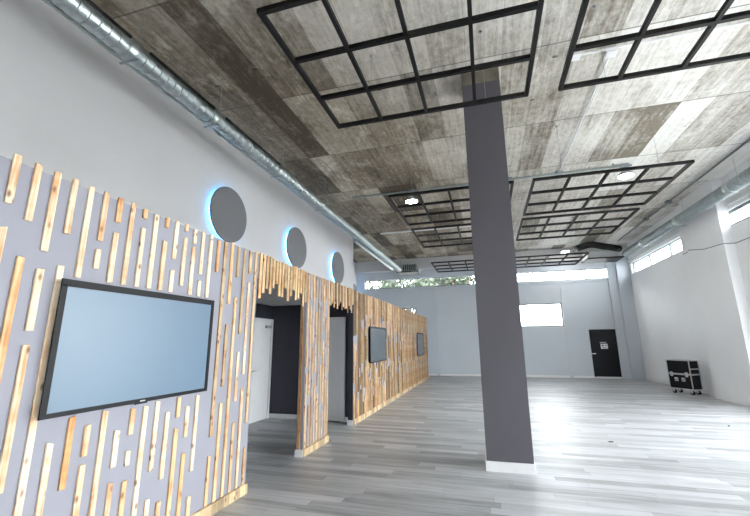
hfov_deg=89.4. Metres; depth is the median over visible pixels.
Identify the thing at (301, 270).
batten
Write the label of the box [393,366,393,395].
batten
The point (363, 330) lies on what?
batten
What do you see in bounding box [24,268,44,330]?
batten
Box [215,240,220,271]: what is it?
batten
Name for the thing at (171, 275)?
batten
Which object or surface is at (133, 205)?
batten
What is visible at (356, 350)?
batten
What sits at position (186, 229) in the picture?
batten
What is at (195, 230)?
batten
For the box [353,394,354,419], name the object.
batten
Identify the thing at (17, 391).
batten
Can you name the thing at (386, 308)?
batten
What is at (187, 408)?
batten
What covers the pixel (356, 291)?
batten
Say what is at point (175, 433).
batten
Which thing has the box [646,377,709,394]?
baseboard
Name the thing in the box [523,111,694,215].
grid
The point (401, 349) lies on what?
batten
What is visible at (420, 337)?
television
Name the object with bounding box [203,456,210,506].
batten
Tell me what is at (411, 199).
lamp
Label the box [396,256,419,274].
air duct
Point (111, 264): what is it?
batten
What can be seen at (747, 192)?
trim
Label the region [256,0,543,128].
grid
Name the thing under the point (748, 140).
conduit
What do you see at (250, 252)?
batten
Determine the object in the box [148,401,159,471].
batten
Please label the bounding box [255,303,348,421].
wall
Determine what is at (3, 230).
batten
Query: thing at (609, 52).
conduit
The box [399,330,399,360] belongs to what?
batten
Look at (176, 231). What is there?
batten
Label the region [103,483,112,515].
batten
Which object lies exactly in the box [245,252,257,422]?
batten
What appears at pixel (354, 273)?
wall
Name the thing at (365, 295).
batten
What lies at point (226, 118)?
rail
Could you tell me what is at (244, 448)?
batten
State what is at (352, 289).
batten
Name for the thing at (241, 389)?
batten
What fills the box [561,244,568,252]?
lamp
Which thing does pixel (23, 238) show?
wall partition
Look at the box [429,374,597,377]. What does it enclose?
baseboard
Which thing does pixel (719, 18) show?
grid
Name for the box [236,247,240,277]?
batten
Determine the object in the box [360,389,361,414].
batten
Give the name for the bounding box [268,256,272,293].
batten
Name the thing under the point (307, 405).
batten
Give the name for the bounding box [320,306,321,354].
batten
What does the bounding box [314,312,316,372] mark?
batten
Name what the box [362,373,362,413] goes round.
batten
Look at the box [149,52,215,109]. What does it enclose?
rail
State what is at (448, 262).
grid
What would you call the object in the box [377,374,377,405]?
batten
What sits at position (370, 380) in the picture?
batten
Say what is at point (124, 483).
batten
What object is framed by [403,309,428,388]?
cladding
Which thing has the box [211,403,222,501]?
batten
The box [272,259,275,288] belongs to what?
batten
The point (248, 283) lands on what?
batten
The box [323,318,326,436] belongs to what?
batten
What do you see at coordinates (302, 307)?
batten
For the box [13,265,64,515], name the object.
batten
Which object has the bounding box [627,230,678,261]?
trim
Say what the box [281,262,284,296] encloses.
batten
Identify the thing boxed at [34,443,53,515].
batten
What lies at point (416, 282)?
tree
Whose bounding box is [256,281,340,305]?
ceiling
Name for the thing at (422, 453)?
floor
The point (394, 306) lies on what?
batten
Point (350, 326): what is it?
trim
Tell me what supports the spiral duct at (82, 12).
hanging from the ceiling at (701, 115)
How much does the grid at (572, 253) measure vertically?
1.070 m
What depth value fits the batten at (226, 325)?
3.84 m
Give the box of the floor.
[212,376,749,515]
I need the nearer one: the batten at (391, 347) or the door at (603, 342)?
the batten at (391, 347)
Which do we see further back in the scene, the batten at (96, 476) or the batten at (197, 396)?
the batten at (197, 396)
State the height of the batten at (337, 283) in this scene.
0.473 m
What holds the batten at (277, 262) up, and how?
attached to the wall partition at (23, 238)
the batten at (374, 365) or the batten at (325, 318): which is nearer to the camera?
the batten at (325, 318)
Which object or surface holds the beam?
attached to the ceiling at (701, 115)
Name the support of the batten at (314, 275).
attached to the wall partition at (23, 238)
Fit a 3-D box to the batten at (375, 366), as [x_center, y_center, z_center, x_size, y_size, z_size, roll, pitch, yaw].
[0.025,2.982,8.855,0.015,0.911,0.048,-4,-13,16]
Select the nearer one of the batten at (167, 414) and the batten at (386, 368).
the batten at (167, 414)
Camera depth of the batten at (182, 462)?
3.19 m
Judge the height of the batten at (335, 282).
0.336 m
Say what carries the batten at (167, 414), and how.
attached to the wall partition at (23, 238)
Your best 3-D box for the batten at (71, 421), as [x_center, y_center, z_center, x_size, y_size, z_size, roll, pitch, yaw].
[-1.926,1.214,2.370,0.015,0.425,0.039,-4,-13,16]
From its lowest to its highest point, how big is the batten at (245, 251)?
0.935 m
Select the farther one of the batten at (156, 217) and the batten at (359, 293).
the batten at (359, 293)
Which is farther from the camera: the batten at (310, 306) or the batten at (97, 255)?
the batten at (310, 306)
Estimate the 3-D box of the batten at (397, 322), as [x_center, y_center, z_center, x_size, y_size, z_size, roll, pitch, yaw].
[0.666,2.328,11.297,0.016,1.739,0.055,-4,-13,16]
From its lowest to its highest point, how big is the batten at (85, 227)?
0.646 m
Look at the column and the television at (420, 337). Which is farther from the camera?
the television at (420, 337)
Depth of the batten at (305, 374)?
5.40 m
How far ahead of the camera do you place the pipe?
5.45 m
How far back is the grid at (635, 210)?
9.92 m
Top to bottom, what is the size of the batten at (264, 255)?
0.480 m
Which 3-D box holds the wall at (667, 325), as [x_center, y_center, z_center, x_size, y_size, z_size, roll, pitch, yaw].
[7.965,-0.094,5.570,0.300,5.570,22.450,-4,-13,16]
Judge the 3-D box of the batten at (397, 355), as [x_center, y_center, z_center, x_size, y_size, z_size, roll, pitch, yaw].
[0.649,3.193,11.020,0.015,1.425,0.050,-4,-13,16]
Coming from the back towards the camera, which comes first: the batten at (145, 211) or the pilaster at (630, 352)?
the pilaster at (630, 352)
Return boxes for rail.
[85,0,131,38]
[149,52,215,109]
[225,117,280,164]
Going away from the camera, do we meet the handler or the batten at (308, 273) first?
the batten at (308, 273)
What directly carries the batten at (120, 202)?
attached to the wall partition at (23, 238)
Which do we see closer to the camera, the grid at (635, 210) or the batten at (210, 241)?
the batten at (210, 241)
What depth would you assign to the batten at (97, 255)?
2.63 m
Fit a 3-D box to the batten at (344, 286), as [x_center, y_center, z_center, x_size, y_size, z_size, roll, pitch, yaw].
[-0.579,0.755,7.269,0.015,0.448,0.058,-4,-13,16]
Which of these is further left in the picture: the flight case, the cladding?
the cladding
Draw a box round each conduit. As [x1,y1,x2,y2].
[352,163,631,198]
[380,225,470,234]
[559,58,608,172]
[571,20,749,61]
[618,138,749,240]
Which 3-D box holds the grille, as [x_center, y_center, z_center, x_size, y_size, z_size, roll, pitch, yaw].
[1.598,0.567,18.218,1.000,0.345,0.735,-4,-13,16]
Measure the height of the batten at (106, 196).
0.366 m
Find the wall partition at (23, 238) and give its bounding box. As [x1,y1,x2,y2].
[0,155,427,515]
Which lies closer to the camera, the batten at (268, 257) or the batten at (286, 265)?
the batten at (268, 257)
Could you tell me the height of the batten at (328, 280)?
1.552 m
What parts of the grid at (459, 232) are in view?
frame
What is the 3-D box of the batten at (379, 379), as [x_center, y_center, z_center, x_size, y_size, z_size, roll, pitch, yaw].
[0.123,3.212,9.144,0.016,0.585,0.054,-4,-13,16]
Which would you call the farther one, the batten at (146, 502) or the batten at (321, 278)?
the batten at (321, 278)
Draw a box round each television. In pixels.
[37,278,214,420]
[369,326,386,362]
[417,332,423,355]
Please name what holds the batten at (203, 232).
attached to the wall partition at (23, 238)
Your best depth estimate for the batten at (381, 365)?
9.33 m
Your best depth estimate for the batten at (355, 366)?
7.46 m
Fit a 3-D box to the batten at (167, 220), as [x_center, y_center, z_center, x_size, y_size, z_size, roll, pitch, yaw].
[-1.784,-0.306,3.255,0.015,0.096,0.037,-4,-13,16]
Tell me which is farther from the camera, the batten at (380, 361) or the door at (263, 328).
the batten at (380, 361)
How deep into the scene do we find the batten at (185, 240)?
3.39 m
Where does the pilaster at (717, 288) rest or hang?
attached to the wall at (667, 325)
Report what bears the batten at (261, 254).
attached to the wall partition at (23, 238)
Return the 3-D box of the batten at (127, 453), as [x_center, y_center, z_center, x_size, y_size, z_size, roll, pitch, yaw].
[-1.801,1.454,2.755,0.014,0.101,0.039,-4,-13,16]
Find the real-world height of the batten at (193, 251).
0.454 m
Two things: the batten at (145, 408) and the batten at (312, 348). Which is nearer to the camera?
the batten at (145, 408)
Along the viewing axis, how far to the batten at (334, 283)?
6.74 m
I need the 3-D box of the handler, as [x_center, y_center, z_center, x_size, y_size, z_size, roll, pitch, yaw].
[9.175,-0.289,15.753,1.756,0.800,1.110,-4,-13,16]
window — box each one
[365,268,607,289]
[520,303,563,326]
[633,238,680,272]
[728,200,749,225]
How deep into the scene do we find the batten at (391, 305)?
10.61 m
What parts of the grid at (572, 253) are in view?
frame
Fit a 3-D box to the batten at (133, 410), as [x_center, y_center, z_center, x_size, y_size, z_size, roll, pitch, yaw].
[-1.803,1.210,2.809,0.014,0.182,0.038,-4,-13,16]
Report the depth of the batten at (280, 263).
4.98 m
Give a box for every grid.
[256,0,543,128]
[388,147,513,225]
[411,205,471,247]
[431,236,473,272]
[516,178,639,240]
[516,229,588,267]
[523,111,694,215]
[558,0,749,90]
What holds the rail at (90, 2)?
attached to the spiral duct at (82, 12)
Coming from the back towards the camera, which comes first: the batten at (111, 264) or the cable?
the cable
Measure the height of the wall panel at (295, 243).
1.050 m
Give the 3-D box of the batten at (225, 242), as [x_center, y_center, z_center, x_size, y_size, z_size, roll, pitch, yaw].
[-1.560,0.759,3.785,0.015,1.902,0.042,-4,-13,16]
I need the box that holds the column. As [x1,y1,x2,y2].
[461,67,536,474]
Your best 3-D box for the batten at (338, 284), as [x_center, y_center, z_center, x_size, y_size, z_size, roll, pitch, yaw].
[-0.664,0.675,6.986,0.015,0.409,0.054,-4,-13,16]
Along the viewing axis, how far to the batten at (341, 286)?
7.11 m
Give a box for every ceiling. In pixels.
[91,0,749,261]
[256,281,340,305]
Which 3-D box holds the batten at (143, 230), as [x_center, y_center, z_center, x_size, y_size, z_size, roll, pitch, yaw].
[-1.843,-0.008,2.969,0.016,0.471,0.037,-4,-13,16]
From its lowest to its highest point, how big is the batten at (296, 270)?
0.482 m
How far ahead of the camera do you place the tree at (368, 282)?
28.76 m
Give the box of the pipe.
[42,0,393,269]
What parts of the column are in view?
skirting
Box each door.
[249,318,273,423]
[327,317,345,421]
[589,329,622,378]
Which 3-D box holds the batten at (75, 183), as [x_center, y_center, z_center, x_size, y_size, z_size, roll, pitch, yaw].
[-2.001,-0.342,2.496,0.014,0.380,0.038,-4,-13,16]
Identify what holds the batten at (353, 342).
attached to the wall partition at (23, 238)
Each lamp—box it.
[405,195,417,203]
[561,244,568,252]
[617,167,634,178]
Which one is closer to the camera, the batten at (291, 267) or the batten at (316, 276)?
the batten at (291, 267)
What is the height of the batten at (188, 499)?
0.164 m
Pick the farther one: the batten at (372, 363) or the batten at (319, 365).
the batten at (372, 363)
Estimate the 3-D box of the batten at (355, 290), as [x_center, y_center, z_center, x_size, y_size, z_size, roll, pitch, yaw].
[-0.398,1.125,7.820,0.014,0.925,0.052,-4,-13,16]
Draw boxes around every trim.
[335,300,352,419]
[362,279,607,291]
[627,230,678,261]
[725,189,749,206]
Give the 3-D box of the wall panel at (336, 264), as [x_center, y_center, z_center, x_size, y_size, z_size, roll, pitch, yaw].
[-1.240,0.325,12.321,0.112,1.050,1.050,-4,-13,16]
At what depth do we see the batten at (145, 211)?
3.04 m
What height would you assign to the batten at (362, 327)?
0.757 m
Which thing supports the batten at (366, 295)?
attached to the wall partition at (23, 238)
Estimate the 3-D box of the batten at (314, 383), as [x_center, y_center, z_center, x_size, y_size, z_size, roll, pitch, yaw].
[-0.917,2.313,5.676,0.016,0.855,0.032,-4,-13,16]
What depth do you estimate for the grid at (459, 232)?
10.82 m
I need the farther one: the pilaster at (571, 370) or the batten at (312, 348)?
the pilaster at (571, 370)
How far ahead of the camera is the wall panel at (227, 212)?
7.07 m
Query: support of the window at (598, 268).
in the wall at (588, 304)
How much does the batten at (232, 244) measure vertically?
0.663 m
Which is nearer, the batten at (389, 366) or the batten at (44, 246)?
the batten at (44, 246)
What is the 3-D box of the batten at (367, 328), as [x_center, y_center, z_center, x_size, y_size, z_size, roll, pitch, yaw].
[-0.171,2.427,8.297,0.016,1.756,0.051,-4,-13,16]
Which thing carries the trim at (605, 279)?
attached to the wall at (588, 304)
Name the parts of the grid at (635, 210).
frame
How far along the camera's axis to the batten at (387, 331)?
10.08 m
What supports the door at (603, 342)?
in the wall at (588, 304)
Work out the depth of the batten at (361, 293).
8.02 m
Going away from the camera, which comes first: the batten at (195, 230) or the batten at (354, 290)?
the batten at (195, 230)
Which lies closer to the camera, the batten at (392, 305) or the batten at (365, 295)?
the batten at (365, 295)
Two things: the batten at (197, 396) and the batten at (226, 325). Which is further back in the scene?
the batten at (226, 325)
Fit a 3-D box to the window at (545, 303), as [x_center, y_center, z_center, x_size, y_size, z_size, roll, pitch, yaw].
[7.431,2.563,17.005,1.810,1.020,0.060,-4,-13,16]
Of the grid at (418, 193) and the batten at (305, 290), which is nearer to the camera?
the batten at (305, 290)
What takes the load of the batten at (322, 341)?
attached to the wall partition at (23, 238)
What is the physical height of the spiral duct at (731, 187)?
0.846 m
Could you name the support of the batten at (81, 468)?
attached to the wall partition at (23, 238)
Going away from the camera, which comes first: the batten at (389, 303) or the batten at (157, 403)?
the batten at (157, 403)
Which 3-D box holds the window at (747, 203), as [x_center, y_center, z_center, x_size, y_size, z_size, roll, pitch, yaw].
[8.035,-1.664,6.394,0.060,0.410,6.990,-4,-13,16]
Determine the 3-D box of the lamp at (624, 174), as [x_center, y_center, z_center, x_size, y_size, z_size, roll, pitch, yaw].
[5.834,-2.001,8.833,0.340,0.230,0.340,-4,-13,16]
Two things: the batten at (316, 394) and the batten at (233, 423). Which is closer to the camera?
the batten at (233, 423)
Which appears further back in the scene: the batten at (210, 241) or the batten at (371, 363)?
the batten at (371, 363)
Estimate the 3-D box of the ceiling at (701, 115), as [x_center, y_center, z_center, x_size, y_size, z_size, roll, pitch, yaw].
[1.892,-2.509,7.903,12.700,0.250,22.450,-4,-13,16]
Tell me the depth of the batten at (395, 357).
10.71 m
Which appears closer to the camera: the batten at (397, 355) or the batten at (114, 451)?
the batten at (114, 451)
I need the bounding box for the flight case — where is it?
[665,359,702,394]
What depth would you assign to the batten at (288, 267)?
5.19 m
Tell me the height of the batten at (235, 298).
1.932 m
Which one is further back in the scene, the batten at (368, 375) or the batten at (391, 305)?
the batten at (391, 305)
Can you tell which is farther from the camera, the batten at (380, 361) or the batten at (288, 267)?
the batten at (380, 361)
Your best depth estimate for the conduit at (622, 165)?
9.46 m
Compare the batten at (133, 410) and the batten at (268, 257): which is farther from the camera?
the batten at (268, 257)
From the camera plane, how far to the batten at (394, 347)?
10.71 m
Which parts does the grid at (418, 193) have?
frame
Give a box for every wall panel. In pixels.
[209,187,246,242]
[285,227,306,267]
[330,252,343,283]
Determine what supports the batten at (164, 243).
attached to the wall partition at (23, 238)
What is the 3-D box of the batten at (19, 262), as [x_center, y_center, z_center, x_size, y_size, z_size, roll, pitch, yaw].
[-2.056,0.407,2.111,0.015,0.852,0.038,-4,-13,16]
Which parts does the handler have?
casing, plate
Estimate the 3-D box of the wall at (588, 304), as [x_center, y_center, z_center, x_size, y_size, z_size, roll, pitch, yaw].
[5.022,2.626,17.733,12.700,5.570,0.250,-4,-13,16]
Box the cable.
[683,237,749,254]
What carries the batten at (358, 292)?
attached to the wall partition at (23, 238)
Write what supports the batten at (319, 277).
attached to the wall partition at (23, 238)
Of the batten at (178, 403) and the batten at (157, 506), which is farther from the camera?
the batten at (178, 403)
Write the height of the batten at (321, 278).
0.403 m
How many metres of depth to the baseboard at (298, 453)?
5.28 m
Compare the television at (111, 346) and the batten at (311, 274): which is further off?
the batten at (311, 274)
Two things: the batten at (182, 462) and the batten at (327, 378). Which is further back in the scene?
the batten at (327, 378)
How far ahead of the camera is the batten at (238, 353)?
4.00 m
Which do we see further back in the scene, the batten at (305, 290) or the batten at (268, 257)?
the batten at (305, 290)
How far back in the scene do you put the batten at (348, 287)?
7.48 m
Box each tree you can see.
[366,282,378,288]
[371,278,438,312]
[425,279,439,285]
[430,276,474,285]
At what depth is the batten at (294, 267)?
5.35 m
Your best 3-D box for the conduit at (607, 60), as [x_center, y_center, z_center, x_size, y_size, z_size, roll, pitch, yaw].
[3.912,-2.480,7.302,0.028,0.030,3.940,-4,-13,16]
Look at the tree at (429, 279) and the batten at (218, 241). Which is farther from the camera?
the tree at (429, 279)
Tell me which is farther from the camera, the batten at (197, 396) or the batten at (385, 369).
the batten at (385, 369)
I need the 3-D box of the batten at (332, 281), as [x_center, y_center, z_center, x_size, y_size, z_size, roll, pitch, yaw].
[-0.750,0.602,6.702,0.014,0.387,0.053,-4,-13,16]
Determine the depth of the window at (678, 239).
13.67 m
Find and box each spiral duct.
[49,0,401,271]
[622,160,749,256]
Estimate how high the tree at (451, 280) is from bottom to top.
9.146 m
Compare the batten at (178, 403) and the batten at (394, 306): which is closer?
the batten at (178, 403)
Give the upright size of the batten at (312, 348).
1.375 m
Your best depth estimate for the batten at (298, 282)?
5.48 m
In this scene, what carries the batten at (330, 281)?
attached to the wall partition at (23, 238)
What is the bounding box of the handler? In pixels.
[573,241,623,263]
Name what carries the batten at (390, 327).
attached to the wall partition at (23, 238)
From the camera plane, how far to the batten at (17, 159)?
2.19 m
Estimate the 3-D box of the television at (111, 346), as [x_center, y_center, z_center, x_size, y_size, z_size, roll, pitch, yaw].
[-1.777,0.683,2.942,0.061,0.843,1.400,-4,-13,16]
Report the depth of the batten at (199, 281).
3.56 m
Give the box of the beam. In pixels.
[355,244,626,273]
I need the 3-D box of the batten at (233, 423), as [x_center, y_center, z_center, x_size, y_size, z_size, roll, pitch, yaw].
[-1.458,2.014,3.835,0.014,0.652,0.040,-4,-13,16]
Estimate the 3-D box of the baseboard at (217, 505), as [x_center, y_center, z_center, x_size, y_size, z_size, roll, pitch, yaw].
[0.072,3.500,8.858,0.034,0.100,16.300,-4,-13,16]
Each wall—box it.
[0,0,352,288]
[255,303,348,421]
[353,262,356,286]
[357,261,614,375]
[627,158,749,390]
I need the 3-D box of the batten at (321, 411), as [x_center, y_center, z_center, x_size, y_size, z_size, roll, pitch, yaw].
[-0.834,2.596,5.905,0.014,0.401,0.033,-4,-13,16]
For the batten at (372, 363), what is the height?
1.030 m
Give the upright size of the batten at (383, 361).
1.036 m
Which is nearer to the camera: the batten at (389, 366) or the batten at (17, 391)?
the batten at (17, 391)
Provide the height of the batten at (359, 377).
0.755 m
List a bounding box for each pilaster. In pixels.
[560,283,573,377]
[605,257,645,379]
[675,178,749,406]
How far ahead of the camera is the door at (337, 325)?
7.79 m
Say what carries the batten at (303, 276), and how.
attached to the wall partition at (23, 238)
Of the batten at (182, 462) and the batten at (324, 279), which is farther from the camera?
the batten at (324, 279)
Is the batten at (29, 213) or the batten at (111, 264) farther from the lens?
the batten at (111, 264)
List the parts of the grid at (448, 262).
frame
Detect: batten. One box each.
[0,226,7,261]
[0,256,24,382]
[0,345,29,493]
[3,153,22,203]
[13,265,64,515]
[24,163,42,221]
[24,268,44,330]
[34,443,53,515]
[40,171,61,251]
[57,415,75,490]
[63,178,78,234]
[71,464,85,515]
[74,187,94,277]
[80,424,91,456]
[88,411,108,515]
[92,249,101,268]
[97,191,109,241]
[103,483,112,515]
[106,232,118,282]
[109,430,119,467]
[115,197,123,222]
[117,480,126,515]
[120,202,135,284]
[124,450,130,465]
[127,408,135,434]
[130,406,148,515]
[133,228,145,286]
[142,209,148,218]
[143,499,149,515]
[145,214,159,288]
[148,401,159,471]
[154,501,160,515]
[157,240,167,290]
[158,412,169,479]
[165,218,169,227]
[165,428,177,515]
[168,270,174,291]
[171,220,179,258]
[175,397,180,417]
[175,453,184,515]
[179,238,187,285]
[183,406,189,436]
[184,224,188,231]
[185,496,190,515]
[187,247,195,294]
[189,395,199,471]
[192,229,197,243]
[196,280,200,296]
[198,231,205,274]
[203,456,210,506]
[204,240,212,297]
[209,241,227,436]
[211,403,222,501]
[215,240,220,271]
[220,297,236,497]
[220,324,227,386]
[227,243,234,303]
[227,422,234,492]
[233,352,239,400]
[234,388,243,488]
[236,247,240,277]
[238,250,246,333]
[241,447,245,484]
[242,282,249,373]
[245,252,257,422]
[248,251,251,273]
[257,253,262,298]
[261,254,266,292]
[265,255,269,288]
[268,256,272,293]
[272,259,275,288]
[275,261,278,283]
[278,262,281,296]
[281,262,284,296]
[284,264,287,288]
[286,265,289,300]
[289,266,292,295]
[292,266,295,289]
[294,267,297,299]
[296,300,303,448]
[297,270,299,298]
[300,269,302,293]
[301,270,304,305]
[303,374,306,448]
[304,271,306,302]
[305,273,309,366]
[306,405,308,446]
[308,306,311,394]
[309,348,312,444]
[310,274,312,299]
[312,275,314,342]
[312,383,314,443]
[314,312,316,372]
[315,394,317,441]
[316,276,317,297]
[316,277,320,385]
[318,365,320,439]
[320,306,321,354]
[320,411,322,438]
[321,278,322,301]
[321,341,323,402]
[323,279,324,331]
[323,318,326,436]
[326,378,327,435]
[327,280,329,373]
[330,281,331,305]
[332,281,333,302]
[333,283,334,307]
[335,282,336,300]
[336,283,337,308]
[338,284,339,305]
[341,286,342,309]
[344,286,345,308]
[348,287,349,305]
[352,289,353,304]
[353,290,354,335]
[353,342,354,382]
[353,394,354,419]
[355,290,355,334]
[355,366,355,418]
[356,291,357,333]
[356,350,357,417]
[358,292,358,391]
[359,293,359,367]
[359,377,359,415]
[360,293,361,384]
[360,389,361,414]
[362,327,362,362]
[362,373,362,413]
[363,330,363,387]
[364,294,364,386]
[365,295,366,331]
[365,336,366,359]
[365,366,366,411]
[366,295,367,314]
[366,328,367,411]
[368,296,368,327]
[368,375,368,410]
[369,296,369,326]
[370,380,370,409]
[371,363,372,408]
[372,363,373,407]
[374,365,375,406]
[375,366,376,405]
[377,371,378,404]
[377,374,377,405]
[379,379,380,403]
[380,361,381,402]
[381,365,382,402]
[383,361,383,401]
[385,369,385,400]
[386,308,386,337]
[386,368,386,399]
[387,331,387,362]
[389,303,390,371]
[389,366,389,397]
[390,327,390,358]
[391,305,392,375]
[391,347,392,396]
[392,305,393,360]
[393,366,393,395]
[394,306,394,338]
[394,347,394,377]
[395,357,395,394]
[397,322,397,354]
[397,355,397,390]
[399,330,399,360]
[401,349,402,390]
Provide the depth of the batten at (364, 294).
8.24 m
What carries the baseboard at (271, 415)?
attached to the wall at (286, 327)
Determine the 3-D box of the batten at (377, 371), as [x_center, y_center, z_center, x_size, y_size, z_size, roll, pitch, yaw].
[0.073,3.085,9.002,0.015,0.773,0.048,-4,-13,16]
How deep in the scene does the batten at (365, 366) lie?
8.13 m
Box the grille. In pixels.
[396,264,419,274]
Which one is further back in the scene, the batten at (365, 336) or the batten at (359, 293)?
the batten at (365, 336)
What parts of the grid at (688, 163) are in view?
frame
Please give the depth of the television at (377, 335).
9.02 m
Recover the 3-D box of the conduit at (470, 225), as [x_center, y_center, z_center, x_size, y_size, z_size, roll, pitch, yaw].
[2.268,-1.056,13.682,4.300,0.057,0.060,-4,-13,16]
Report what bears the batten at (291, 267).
attached to the wall partition at (23, 238)
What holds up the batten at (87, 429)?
attached to the wall partition at (23, 238)
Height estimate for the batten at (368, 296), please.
0.733 m
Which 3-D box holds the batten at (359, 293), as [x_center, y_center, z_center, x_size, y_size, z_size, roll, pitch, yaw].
[-0.323,1.507,7.990,0.014,1.550,0.052,-4,-13,16]
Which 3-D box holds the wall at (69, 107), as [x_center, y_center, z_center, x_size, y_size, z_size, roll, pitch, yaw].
[-3.985,-1.081,6.458,1.800,3.070,16.650,-4,-13,16]
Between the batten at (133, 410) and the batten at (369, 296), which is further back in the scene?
the batten at (369, 296)
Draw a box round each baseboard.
[189,376,428,515]
[269,413,347,421]
[294,420,352,456]
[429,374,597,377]
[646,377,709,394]

